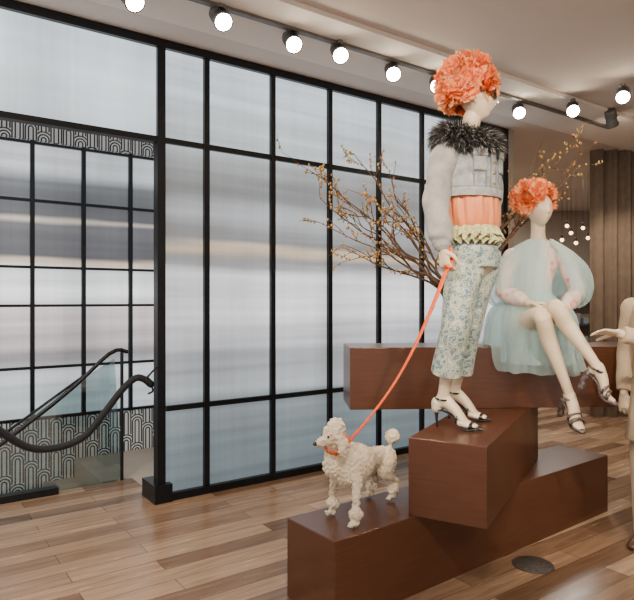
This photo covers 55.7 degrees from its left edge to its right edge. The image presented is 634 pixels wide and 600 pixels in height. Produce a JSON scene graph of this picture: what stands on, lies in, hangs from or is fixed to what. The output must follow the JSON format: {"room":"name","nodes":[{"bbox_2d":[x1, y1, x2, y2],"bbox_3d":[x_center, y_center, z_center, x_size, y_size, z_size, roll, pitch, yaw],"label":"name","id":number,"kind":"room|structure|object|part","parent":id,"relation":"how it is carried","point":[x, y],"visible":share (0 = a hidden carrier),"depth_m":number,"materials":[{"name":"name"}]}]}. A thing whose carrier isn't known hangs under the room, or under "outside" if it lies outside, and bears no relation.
{"room":"clothing store","nodes":[
{"label":"clothing store","id":0,"kind":"room"},
{"bbox_2d":[0,120,153,493],"bbox_3d":[-3.431,0.790,4.710,6.525,5.320,0.120,0,0,-35],"label":"wall","id":1,"kind":"structure","parent":0,"point":[20,470],"depth_m":5.44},
{"bbox_2d":[0,136,153,423],"bbox_3d":[-3.408,-0.172,4.678,6.561,2.475,0.060,0,0,-35],"label":"mullions","id":2,"kind":"object","parent":1,"relation":"attached to","point":[32,200],"visible":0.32,"depth_m":5.52,"materials":[{"name":"black metal"}]},
{"bbox_2d":[0,140,153,420],"bbox_3d":[-3.414,-0.172,4.686,6.525,2.475,0.010,0,0,-35],"label":"pane","id":3,"kind":"object","parent":2,"relation":"attached to","point":[57,170],"visible":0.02,"depth_m":5.49,"materials":[{"name":"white glass"}]},
{"bbox_2d":[0,366,156,452],"bbox_3d":[-1.800,0.962,3.906,1.507,0.979,0.296,0,0,-36],"label":"handrail","id":4,"kind":"object","parent":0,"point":[146,380],"visible":1,"depth_m":3.96,"materials":[{"name":"black rubber"}]},
{"bbox_2d":[0,407,633,599],"bbox_3d":[3.267,1.490,6.832,22.000,0.080,19.000,0,0,-35],"label":"floor","id":5,"kind":"structure","parent":0,"point":[105,541],"depth_m":3.52,"materials":[{"name":"brown wood"}]},
{"bbox_2d":[0,348,172,504],"bbox_3d":[-2.968,1.933,3.948,6.490,3.093,1.640,0,0,-35],"label":"staircase","id":6,"kind":"structure","parent":5,"relation":"on","point":[138,464],"depth_m":4.90,"materials":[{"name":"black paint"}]},
{"bbox_3d":[-2.516,1.124,4.651,1.872,1.475,0.798,0,0,-35],"label":"handrail","id":7,"kind":"part","parent":6,"relation":"part of","materials":[{"name":"clear glass"}]},
{"bbox_2d":[0,0,507,500],"bbox_3d":[-1.556,-0.209,4.029,8.888,3.319,0.100,0,0,-35],"label":"mullions","id":8,"kind":"object","parent":5,"relation":"on","point":[160,140],"visible":0.55,"depth_m":4.53,"materials":[{"name":"black metal"}]},
{"bbox_2d":[0,9,155,135],"bbox_3d":[-3.171,-1.490,2.885,4.930,0.660,0.016,0,0,-35],"label":"pane","id":9,"kind":"object","parent":8,"relation":"attached to","point":[49,69],"visible":0.8,"depth_m":3.98,"materials":[{"name":"grey glass"}]},
{"bbox_2d":[166,50,500,490],"bbox_3d":[0.464,-0.210,5.459,3.858,3.220,0.016,0,0,-35],"label":"pane","id":10,"kind":"object","parent":8,"relation":"attached to","point":[239,98],"visible":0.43,"depth_m":4.83,"materials":[{"name":"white glass"}]},
{"bbox_2d":[287,445,607,599],"bbox_3d":[0.925,1.258,3.525,2.420,0.385,0.370,0,0,-38],"label":"block","id":11,"kind":"object","parent":5,"relation":"on","point":[392,553],"visible":0.94,"depth_m":3.02,"materials":[{"name":"brown laminate"}]},
{"bbox_2d":[313,417,399,527],"bbox_3d":[0.204,0.806,3.016,0.243,0.515,0.691,0,0,30],"label":"poodle","id":12,"kind":"object","parent":11,"relation":"on","point":[356,462],"visible":1,"depth_m":2.84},
{"bbox_2d":[409,408,537,528],"bbox_3d":[0.972,0.873,3.507,0.385,0.385,1.450,0,0,29],"label":"block","id":13,"kind":"object","parent":11,"relation":"on","point":[457,475],"visible":0.77,"depth_m":2.93,"materials":[{"name":"brown laminate"}]},
{"bbox_2d":[422,48,509,430],"bbox_3d":[0.795,-0.330,3.214,0.488,2.020,0.519,0,0,4],"label":"mannequin","id":14,"kind":"object","parent":13,"relation":"on","point":[462,199],"visible":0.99,"depth_m":3.09},
{"bbox_2d":[335,247,454,455],"bbox_3d":[0.382,0.231,2.907,0.633,0.996,0.058,0,0,-19],"label":"leash","id":15,"kind":"object","parent":14,"relation":"attached to","point":[452,260],"visible":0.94,"depth_m":2.94,"materials":[{"name":"orange leather"}]},
{"bbox_2d":[343,342,630,409],"bbox_3d":[1.390,0.487,3.977,2.400,0.385,0.385,0,0,-4],"label":"block","id":16,"kind":"object","parent":13,"relation":"on","point":[369,369],"visible":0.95,"depth_m":3.77,"materials":[{"name":"brown laminate"}]},
{"bbox_2d":[276,137,444,296],"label":"branches","id":17,"kind":"object","parent":16,"relation":"on","point":[433,281],"depth_m":3.97,"materials":[{"name":"plant"}]},
{"bbox_2d":[498,175,529,251],"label":"branches","id":18,"kind":"object","parent":16,"relation":"on","point":[514,229],"depth_m":4.08,"materials":[{"name":"plant"}]},
{"bbox_2d":[478,177,618,433],"bbox_3d":[1.385,-0.028,3.755,0.744,1.546,0.963,0,0,15],"label":"mannequin","id":19,"kind":"object","parent":16,"relation":"on","point":[529,314],"visible":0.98,"depth_m":3.77},
{"bbox_2d":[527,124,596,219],"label":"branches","id":20,"kind":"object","parent":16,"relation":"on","point":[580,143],"depth_m":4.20,"materials":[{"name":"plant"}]},
{"bbox_2d":[512,556,554,573],"bbox_3d":[1.177,1.447,3.273,0.218,0.006,0.210,0,0,0],"label":"floor outlet cover","id":21,"kind":"object","parent":5,"relation":"on","point":[529,564],"visible":1,"depth_m":3.28,"materials":[{"name":"grey metal"}]},
{"bbox_2d":[550,267,589,341],"bbox_3d":[4.400,0.380,12.300,2.630,2.100,0.400,0,0,0],"label":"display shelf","id":22,"kind":"object","parent":5,"relation":"on","point":[557,291],"visible":0.05,"depth_m":12.18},
{"bbox_2d":[590,298,633,549],"bbox_3d":[1.902,0.510,3.366,0.526,1.876,0.744,0,0,39],"label":"mannequin","id":23,"kind":"object","parent":5,"relation":"on","point":[625,331],"visible":1,"depth_m":3.62},
{"bbox_2d":[16,0,633,210],"bbox_3d":[1.500,-1.930,5.000,20.000,0.120,20.000,0,0,0],"label":"ceiling","id":24,"kind":"structure","parent":0,"point":[581,49],"depth_m":4.36,"materials":[{"name":"paint"}]},
{"bbox_2d":[89,0,633,151],"bbox_3d":[0.535,-1.852,4.634,15.000,0.034,0.670,0,0,-35],"label":"trim","id":25,"kind":"structure","parent":24,"relation":"attached to","point":[184,13],"depth_m":4.41,"materials":[{"name":"paint"}]},
{"bbox_2d":[590,149,633,417],"bbox_3d":[4.730,-0.205,7.395,2.700,3.290,0.100,0,0,0],"label":"wood wall panel","id":26,"kind":"object","parent":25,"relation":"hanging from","point":[612,180],"visible":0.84,"depth_m":7.39,"materials":[{"name":"brown wood"}]},
{"bbox_2d":[189,0,611,128],"bbox_3d":[-0.401,-1.825,3.879,8.600,0.019,0.040,0,0,-35],"label":"track","id":27,"kind":"object","parent":24,"relation":"attached to","point":[208,3],"visible":0.67,"depth_m":4.33,"materials":[{"name":"black metal"}]},
{"bbox_2d":[121,0,144,12],"bbox_3d":[-1.085,-1.766,3.501,0.175,0.188,0.181,0,0,0],"label":"ceiling spotlight","id":28,"kind":"object","parent":27,"relation":"attached to","point":[134,6],"depth_m":3.47,"materials":[{"name":"white glass"}]},
{"bbox_2d":[209,3,232,31],"bbox_3d":[-0.603,-1.766,3.754,0.161,0.188,0.187,0,0,0],"label":"ceiling spotlight","id":29,"kind":"object","parent":27,"relation":"attached to","point":[222,20],"depth_m":3.71,"materials":[{"name":"white glass"}]},
{"bbox_2d":[282,31,302,53],"bbox_3d":[-0.169,-1.765,4.092,0.146,0.187,0.192,0,0,0],"label":"ceiling spotlight","id":30,"kind":"object","parent":27,"relation":"attached to","point":[293,43],"depth_m":4.04,"materials":[{"name":"white glass"}]},
{"bbox_2d":[330,39,348,63],"bbox_3d":[0.160,-1.765,4.275,0.133,0.186,0.193,0,0,0],"label":"ceiling spotlight","id":31,"kind":"object","parent":27,"relation":"attached to","point":[340,54],"depth_m":4.22,"materials":[{"name":"white glass"}]},
{"bbox_2d":[384,62,400,81],"bbox_3d":[0.583,-1.763,4.632,0.119,0.183,0.194,0,0,0],"label":"ceiling spotlight","id":32,"kind":"object","parent":27,"relation":"attached to","point":[392,71],"depth_m":4.57,"materials":[{"name":"white glass"}]},
{"bbox_2d":[429,76,434,92],"bbox_3d":[0.972,-1.761,4.890,0.128,0.180,0.194,0,0,0],"label":"ceiling spotlight","id":33,"kind":"object","parent":27,"relation":"attached to","point":[431,81],"depth_m":4.84,"materials":[{"name":"white glass"}]},
{"bbox_2d":[512,101,525,119],"bbox_3d":[1.874,-1.760,5.587,0.139,0.179,0.194,0,0,0],"label":"ceiling spotlight","id":34,"kind":"object","parent":27,"relation":"attached to","point":[518,110],"depth_m":5.53,"materials":[{"name":"white glass"}]},
{"bbox_2d":[560,221,589,244],"bbox_3d":[3.910,-1.341,8.840,0.721,1.065,0.347,0,0,-38],"label":"cluster","id":35,"kind":"object","parent":24,"relation":"hanging from","point":[566,225],"visible":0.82,"depth_m":8.78,"materials":[{"name":"white glass"}]},
{"bbox_2d":[508,129,513,342],"bbox_3d":[0.673,-0.210,8.640,0.080,3.320,5.050,0,0,-35],"label":"wall","id":36,"kind":"structure","parent":0,"point":[510,131],"depth_m":6.57,"materials":[{"name":"beige paint"}]},
{"bbox_2d":[514,211,589,341],"bbox_3d":[5.000,-0.210,12.600,9.000,3.320,0.100,0,0,0],"label":"wall","id":37,"kind":"structure","parent":0,"point":[555,227],"depth_m":12.55,"materials":[{"name":"beige paint"}]},
{"bbox_2d":[566,98,579,117],"bbox_3d":[2.354,-1.760,5.527,0.154,0.178,0.194,0,0,0],"label":"ceiling spotlight","id":38,"kind":"object","parent":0,"point":[572,108],"depth_m":5.47,"materials":[{"name":"white glass"}]},
{"bbox_2d":[604,108,618,128],"bbox_3d":[2.886,-1.779,5.879,0.166,0.191,0.180,0,0,0],"label":"ceiling spotlight","id":39,"kind":"object","parent":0,"point":[612,121],"depth_m":5.84,"materials":[{"name":"black metal"}]},
{"bbox_2d":[615,83,630,103],"bbox_3d":[2.623,-1.761,5.147,0.165,0.180,0.191,0,0,0],"label":"ceiling spotlight","id":40,"kind":"object","parent":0,"point":[623,95],"depth_m":5.10,"materials":[{"name":"white glass"}]}
]}

